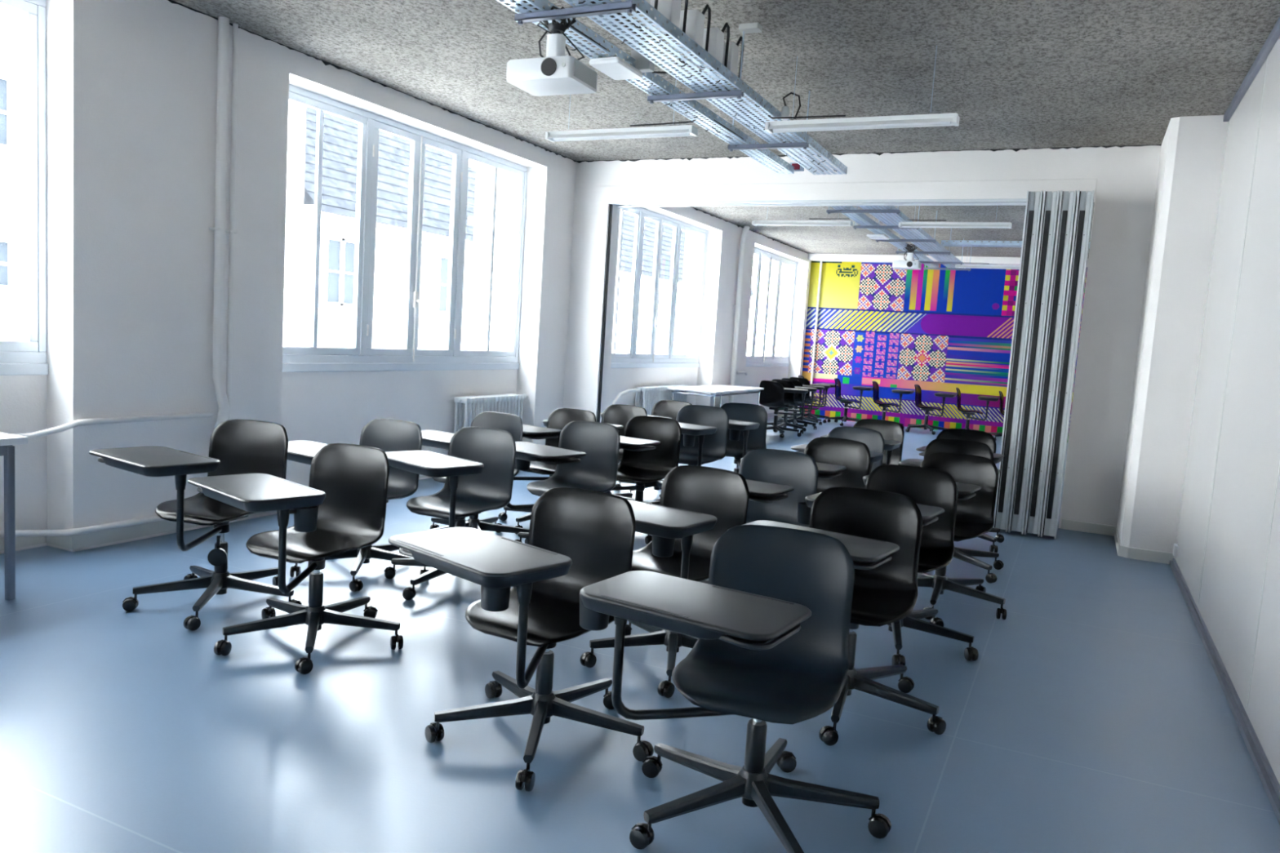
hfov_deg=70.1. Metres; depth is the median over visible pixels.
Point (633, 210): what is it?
light
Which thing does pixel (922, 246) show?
cable tray
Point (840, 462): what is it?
chair
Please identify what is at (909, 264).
projector
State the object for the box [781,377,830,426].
chair
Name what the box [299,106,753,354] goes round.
stone building
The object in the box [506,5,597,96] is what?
projector
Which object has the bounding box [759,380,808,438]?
chair
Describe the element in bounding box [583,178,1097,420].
trim
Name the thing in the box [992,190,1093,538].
partition
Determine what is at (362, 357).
window
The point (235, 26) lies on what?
pipe
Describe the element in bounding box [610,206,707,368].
window
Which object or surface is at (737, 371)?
pipe
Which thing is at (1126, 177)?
wall
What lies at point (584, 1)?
cable bundle
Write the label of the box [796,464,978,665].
chair
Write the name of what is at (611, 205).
trim
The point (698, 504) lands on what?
chair
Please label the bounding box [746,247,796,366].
window
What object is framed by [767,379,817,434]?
chair
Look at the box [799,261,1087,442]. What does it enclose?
mural
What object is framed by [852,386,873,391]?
tray
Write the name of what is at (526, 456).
tray
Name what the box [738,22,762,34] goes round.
ceiling rose
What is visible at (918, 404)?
chair
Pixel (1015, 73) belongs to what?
ceiling
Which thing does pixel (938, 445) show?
chair
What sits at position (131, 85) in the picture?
wall
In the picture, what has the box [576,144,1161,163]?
trim
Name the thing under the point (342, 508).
chair
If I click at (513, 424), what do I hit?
chair
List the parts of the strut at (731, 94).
threaded rod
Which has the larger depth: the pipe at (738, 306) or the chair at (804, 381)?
the chair at (804, 381)
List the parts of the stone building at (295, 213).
pane, pane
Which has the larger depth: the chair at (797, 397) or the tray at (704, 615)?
the chair at (797, 397)
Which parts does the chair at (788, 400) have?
leg, leg, leg, support arm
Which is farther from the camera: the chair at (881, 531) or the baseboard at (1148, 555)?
the baseboard at (1148, 555)
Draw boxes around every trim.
[167,0,576,161]
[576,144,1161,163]
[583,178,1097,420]
[596,204,612,422]
[608,198,1026,207]
[690,206,806,253]
[807,253,1088,266]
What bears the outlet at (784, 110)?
attached to the cable tray at (610, 24)
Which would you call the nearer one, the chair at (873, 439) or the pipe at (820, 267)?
the chair at (873, 439)
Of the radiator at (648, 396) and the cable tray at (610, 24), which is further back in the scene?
the radiator at (648, 396)
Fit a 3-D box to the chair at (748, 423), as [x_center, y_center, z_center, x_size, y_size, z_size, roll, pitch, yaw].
[0.865,0.255,8.099,0.764,0.884,0.903,7,7,33]
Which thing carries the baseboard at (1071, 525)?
attached to the wall at (1126, 177)
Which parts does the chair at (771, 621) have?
support arm, leg, leg, leg, leg, leg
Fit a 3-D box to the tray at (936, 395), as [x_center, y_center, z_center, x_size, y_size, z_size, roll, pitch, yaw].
[5.475,-0.554,16.362,0.340,0.040,0.458,6,6,25]
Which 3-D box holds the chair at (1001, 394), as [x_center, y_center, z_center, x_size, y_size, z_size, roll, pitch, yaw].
[6.563,-0.168,15.996,0.912,0.864,0.798,6,6,25]
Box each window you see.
[0,0,48,375]
[282,84,527,372]
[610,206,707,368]
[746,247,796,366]
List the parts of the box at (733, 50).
casing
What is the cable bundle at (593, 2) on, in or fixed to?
in the cable tray at (610, 24)
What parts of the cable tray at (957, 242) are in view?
rail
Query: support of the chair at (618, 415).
on the floor
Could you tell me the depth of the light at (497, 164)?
9.09 m
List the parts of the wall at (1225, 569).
ceiling rail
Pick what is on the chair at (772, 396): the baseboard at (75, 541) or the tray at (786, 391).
the tray at (786, 391)
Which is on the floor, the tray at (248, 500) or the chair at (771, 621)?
the chair at (771, 621)
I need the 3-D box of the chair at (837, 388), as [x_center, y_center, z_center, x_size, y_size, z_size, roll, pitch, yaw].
[3.943,-0.460,17.240,0.881,0.864,0.784,6,6,23]
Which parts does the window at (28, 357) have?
sill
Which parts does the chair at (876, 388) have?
seat mount, support arm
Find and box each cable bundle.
[511,0,784,170]
[590,0,827,172]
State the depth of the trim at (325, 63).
6.73 m
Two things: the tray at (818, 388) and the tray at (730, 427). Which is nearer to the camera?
the tray at (730, 427)
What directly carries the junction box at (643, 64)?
on the cable tray at (538, 4)
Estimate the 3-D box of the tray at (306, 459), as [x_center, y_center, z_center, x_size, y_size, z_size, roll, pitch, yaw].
[-1.704,0.152,4.819,0.458,0.040,0.340,8,7,35]
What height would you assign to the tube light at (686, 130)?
0.460 m
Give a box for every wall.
[0,0,811,553]
[563,145,1161,528]
[1168,16,1279,825]
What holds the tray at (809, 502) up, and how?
on the chair at (935, 491)
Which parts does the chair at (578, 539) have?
leg, leg, leg, support arm, leg, leg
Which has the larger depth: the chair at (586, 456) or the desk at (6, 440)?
the chair at (586, 456)
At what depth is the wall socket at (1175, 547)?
6.64 m
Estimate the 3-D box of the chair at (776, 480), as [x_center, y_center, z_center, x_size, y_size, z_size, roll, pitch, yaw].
[0.582,0.572,4.861,0.752,0.862,0.934,7,7,28]
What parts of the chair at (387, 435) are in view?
leg, leg, leg, leg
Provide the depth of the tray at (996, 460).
6.49 m
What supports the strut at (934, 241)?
hanging from the ceiling
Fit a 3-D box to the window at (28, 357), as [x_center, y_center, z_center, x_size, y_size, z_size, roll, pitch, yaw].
[-4.093,-1.228,3.648,0.134,2.085,3.370,6,6,25]
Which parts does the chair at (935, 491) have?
leg, leg, leg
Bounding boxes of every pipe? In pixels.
[0,474,423,537]
[14,411,213,439]
[208,16,229,429]
[226,23,238,420]
[612,388,640,404]
[728,226,750,403]
[736,234,747,375]
[809,261,822,395]
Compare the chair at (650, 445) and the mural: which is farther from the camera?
the mural
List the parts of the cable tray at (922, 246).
rail, rail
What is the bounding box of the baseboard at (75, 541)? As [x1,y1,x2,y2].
[0,410,799,551]
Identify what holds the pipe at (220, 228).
attached to the wall at (131, 85)
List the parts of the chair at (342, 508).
leg, leg, support arm, leg, seat mount, leg, leg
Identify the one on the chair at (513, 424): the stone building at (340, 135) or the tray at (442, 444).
the tray at (442, 444)
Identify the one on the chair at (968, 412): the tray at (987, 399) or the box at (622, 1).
the tray at (987, 399)
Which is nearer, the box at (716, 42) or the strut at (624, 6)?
the strut at (624, 6)
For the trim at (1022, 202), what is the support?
attached to the wall at (1126, 177)
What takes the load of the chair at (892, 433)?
on the floor
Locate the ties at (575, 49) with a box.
[571,48,736,146]
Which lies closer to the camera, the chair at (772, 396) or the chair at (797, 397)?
the chair at (772, 396)
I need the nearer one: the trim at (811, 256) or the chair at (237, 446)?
the chair at (237, 446)
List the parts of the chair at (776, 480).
leg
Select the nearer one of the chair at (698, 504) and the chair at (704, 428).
the chair at (698, 504)
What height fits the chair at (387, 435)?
0.862 m
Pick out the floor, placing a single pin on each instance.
(1096, 716)
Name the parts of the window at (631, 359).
sill, handle, bolt rod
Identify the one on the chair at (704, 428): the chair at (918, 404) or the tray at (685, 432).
the tray at (685, 432)
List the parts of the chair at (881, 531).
leg, support arm, leg, leg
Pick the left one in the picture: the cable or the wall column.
the cable
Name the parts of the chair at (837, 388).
leg, seat mount, support arm, leg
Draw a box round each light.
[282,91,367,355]
[457,152,524,356]
[545,79,701,142]
[611,206,639,358]
[671,225,706,359]
[746,250,759,359]
[751,206,856,226]
[763,45,959,133]
[773,259,795,359]
[896,206,1012,228]
[955,250,1019,269]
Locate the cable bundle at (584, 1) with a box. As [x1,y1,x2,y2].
[578,0,836,172]
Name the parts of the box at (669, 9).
casing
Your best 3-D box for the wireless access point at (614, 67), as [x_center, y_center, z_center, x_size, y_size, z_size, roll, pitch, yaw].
[-0.127,-1.943,4.940,0.180,0.046,0.310,6,6,25]
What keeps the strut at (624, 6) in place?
hanging from the ceiling
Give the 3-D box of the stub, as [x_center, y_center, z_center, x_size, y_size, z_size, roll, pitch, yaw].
[1.347,-2.229,7.837,0.120,0.070,0.036,6,6,25]
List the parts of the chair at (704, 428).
leg, support arm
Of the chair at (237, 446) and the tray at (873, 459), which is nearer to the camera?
the chair at (237, 446)
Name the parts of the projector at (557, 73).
mount post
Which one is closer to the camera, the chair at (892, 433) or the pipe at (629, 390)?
the chair at (892, 433)
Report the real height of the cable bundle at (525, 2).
0.018 m
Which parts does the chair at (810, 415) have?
leg, support arm, leg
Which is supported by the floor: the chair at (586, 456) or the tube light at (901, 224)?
the chair at (586, 456)
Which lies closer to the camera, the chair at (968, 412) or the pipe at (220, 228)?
the pipe at (220, 228)
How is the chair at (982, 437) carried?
on the floor
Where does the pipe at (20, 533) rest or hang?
attached to the wall at (131, 85)
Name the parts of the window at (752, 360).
sill, bolt rod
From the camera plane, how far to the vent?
4.31 m
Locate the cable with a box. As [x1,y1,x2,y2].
[652,50,677,73]
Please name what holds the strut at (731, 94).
hanging from the ceiling
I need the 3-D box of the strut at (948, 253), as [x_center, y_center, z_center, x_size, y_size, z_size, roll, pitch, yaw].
[4.092,-2.681,13.143,0.760,0.407,0.040,6,6,25]
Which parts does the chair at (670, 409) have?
leg, leg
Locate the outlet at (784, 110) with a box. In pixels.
[781,92,800,120]
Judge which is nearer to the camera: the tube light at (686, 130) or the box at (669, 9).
the box at (669, 9)
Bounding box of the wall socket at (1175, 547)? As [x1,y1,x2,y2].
[1172,543,1178,556]
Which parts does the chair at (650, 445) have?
support arm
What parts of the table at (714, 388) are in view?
leg, leg, leg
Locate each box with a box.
[609,0,657,15]
[630,48,654,72]
[642,0,688,35]
[669,4,711,56]
[691,22,729,71]
[706,36,744,83]
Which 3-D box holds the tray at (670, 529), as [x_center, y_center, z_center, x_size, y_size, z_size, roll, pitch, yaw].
[0.046,0.379,3.668,0.458,0.040,0.340,7,7,33]
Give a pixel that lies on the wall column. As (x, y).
(1192, 155)
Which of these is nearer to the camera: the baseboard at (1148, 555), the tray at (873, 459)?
the tray at (873, 459)
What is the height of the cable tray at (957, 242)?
0.056 m
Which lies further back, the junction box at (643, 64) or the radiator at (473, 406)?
the radiator at (473, 406)
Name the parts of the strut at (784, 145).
threaded rod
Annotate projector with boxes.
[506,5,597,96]
[892,244,921,270]
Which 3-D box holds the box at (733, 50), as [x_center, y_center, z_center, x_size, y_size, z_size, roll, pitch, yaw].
[0.509,-2.149,5.301,0.150,0.256,0.258,6,6,25]
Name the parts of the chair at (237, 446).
leg, leg, support arm, leg, hanging knob, seat mount, leg, leg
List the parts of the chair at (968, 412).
seat mount, support arm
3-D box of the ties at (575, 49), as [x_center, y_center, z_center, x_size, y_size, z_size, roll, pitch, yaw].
[0.219,-2.015,5.734,0.131,0.020,2.357,6,6,25]
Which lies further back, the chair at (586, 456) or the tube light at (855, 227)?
the tube light at (855, 227)
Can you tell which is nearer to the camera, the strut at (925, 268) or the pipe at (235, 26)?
the pipe at (235, 26)
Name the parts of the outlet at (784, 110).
casing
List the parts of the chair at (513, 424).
leg, leg, leg, leg, leg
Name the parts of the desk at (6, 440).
leg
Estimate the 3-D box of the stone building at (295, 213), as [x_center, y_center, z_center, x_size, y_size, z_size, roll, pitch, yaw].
[-13.762,-2.456,5.128,6.400,17.020,25.500,6,6,25]
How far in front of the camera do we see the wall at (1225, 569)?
4.68 m
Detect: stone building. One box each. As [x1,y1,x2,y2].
[0,5,306,346]
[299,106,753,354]
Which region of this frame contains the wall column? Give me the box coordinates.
[1116,115,1228,553]
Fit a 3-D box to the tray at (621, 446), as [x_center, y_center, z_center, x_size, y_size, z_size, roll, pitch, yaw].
[-0.228,0.107,6.397,0.458,0.040,0.340,7,7,31]
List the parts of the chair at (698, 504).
leg, leg, leg, support arm, leg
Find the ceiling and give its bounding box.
[172,0,1279,258]
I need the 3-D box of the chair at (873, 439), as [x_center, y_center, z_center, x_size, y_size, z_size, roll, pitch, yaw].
[1.436,0.452,6.593,0.796,0.862,0.888,8,7,35]
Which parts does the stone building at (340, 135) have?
pane, pane, cornice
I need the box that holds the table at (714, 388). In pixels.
[667,384,764,407]
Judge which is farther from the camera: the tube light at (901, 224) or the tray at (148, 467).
the tube light at (901, 224)
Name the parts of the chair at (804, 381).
leg, leg, support arm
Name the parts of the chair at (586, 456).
support arm, leg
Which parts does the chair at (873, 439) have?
support arm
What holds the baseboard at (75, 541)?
attached to the wall at (131, 85)
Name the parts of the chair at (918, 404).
leg, seat mount, leg, support arm, leg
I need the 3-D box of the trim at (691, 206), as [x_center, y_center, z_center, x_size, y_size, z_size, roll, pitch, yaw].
[1.362,-3.135,14.032,0.004,0.027,8.970,6,6,25]
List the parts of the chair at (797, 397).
leg, leg, support arm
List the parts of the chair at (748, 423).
support arm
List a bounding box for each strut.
[514,0,635,25]
[647,31,744,104]
[728,90,809,151]
[826,205,900,213]
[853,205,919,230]
[875,210,937,243]
[896,227,951,255]
[914,238,964,265]
[923,247,971,271]
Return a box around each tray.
[102,457,220,476]
[200,488,325,512]
[287,453,312,465]
[388,460,483,477]
[410,551,572,588]
[422,440,448,449]
[496,0,794,173]
[515,453,546,461]
[563,0,847,174]
[579,592,727,639]
[619,444,631,448]
[635,520,717,538]
[681,429,716,435]
[728,425,759,430]
[784,390,808,393]
[799,388,817,391]
[804,499,813,507]
[806,386,824,390]
[831,206,938,267]
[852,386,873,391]
[858,205,964,268]
[870,456,883,463]
[884,444,900,450]
[891,390,913,394]
[934,394,956,397]
[941,240,1089,248]
[977,397,998,401]
[993,457,1003,463]
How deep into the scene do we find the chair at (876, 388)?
16.88 m
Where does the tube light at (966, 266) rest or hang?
hanging from the ceiling
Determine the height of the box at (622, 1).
0.256 m
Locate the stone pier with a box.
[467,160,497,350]
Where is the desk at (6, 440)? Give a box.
[0,432,27,600]
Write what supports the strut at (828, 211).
hanging from the ceiling
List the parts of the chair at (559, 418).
leg, leg, support arm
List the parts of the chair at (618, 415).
leg, leg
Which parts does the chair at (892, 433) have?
support arm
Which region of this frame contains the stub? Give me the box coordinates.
[790,162,804,171]
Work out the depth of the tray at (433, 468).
4.57 m
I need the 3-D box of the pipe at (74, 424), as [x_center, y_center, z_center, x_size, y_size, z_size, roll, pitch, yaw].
[-3.776,0.080,4.259,0.276,0.131,3.940,6,6,25]
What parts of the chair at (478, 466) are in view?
leg, leg, support arm, seat mount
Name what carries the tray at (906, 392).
on the chair at (876, 388)
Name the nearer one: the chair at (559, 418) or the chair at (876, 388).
the chair at (559, 418)
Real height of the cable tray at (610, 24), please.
0.056 m
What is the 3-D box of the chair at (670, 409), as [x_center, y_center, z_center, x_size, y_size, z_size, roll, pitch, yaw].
[0.132,0.204,8.245,0.830,0.864,0.890,7,7,33]
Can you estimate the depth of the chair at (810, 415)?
17.49 m
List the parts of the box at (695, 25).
casing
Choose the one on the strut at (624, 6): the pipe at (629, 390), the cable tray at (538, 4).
the cable tray at (538, 4)
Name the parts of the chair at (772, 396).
leg, seat mount, leg, leg, support arm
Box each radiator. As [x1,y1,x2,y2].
[453,394,527,433]
[635,384,688,415]
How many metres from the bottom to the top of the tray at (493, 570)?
0.040 m
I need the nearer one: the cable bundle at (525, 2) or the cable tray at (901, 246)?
the cable bundle at (525, 2)
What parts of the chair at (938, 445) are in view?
leg, leg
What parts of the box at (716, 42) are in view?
casing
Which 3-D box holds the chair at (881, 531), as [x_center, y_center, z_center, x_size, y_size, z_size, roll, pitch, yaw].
[0.801,0.715,3.585,0.835,0.862,0.864,6,6,21]
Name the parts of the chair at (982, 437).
leg, leg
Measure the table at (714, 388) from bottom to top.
0.750 m
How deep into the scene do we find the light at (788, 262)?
18.10 m
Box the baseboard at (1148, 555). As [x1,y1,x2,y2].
[1114,526,1174,564]
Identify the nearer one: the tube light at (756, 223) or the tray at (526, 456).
the tray at (526, 456)
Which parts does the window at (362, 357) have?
sill, bolt rod, handle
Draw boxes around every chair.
[88,419,302,631]
[187,443,403,674]
[287,418,429,591]
[383,426,515,600]
[388,487,653,791]
[421,411,528,544]
[497,408,596,534]
[506,420,620,542]
[542,404,652,503]
[579,524,891,852]
[580,465,749,697]
[600,400,691,497]
[610,415,681,544]
[649,404,728,505]
[699,448,818,583]
[720,402,767,473]
[728,486,946,746]
[740,436,871,493]
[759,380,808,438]
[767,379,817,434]
[777,377,824,430]
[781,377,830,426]
[790,375,838,422]
[791,426,884,475]
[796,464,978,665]
[820,418,904,465]
[822,377,873,426]
[862,452,1006,619]
[872,381,915,428]
[898,438,1004,583]
[905,384,956,435]
[915,428,1004,552]
[944,387,999,431]
[989,391,1004,440]
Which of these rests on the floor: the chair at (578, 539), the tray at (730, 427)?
the chair at (578, 539)
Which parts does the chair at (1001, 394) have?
leg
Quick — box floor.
[0,415,1279,852]
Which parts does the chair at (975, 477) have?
leg, leg, leg, leg, leg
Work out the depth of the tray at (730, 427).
7.62 m
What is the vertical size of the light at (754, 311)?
1.905 m
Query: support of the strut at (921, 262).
hanging from the ceiling
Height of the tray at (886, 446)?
0.040 m
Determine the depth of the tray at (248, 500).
3.55 m
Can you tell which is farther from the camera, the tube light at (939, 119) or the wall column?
the wall column
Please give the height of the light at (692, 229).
1.905 m
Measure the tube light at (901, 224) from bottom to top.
0.420 m
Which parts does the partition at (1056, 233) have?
panel, panel, panel, panel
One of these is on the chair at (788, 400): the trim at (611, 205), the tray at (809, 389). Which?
the tray at (809, 389)
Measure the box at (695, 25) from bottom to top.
0.256 m
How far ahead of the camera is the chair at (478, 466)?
5.10 m
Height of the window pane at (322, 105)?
1.905 m
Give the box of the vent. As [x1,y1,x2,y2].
[573,58,596,88]
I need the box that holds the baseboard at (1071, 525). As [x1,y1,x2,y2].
[1061,519,1115,536]
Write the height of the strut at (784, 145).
0.407 m

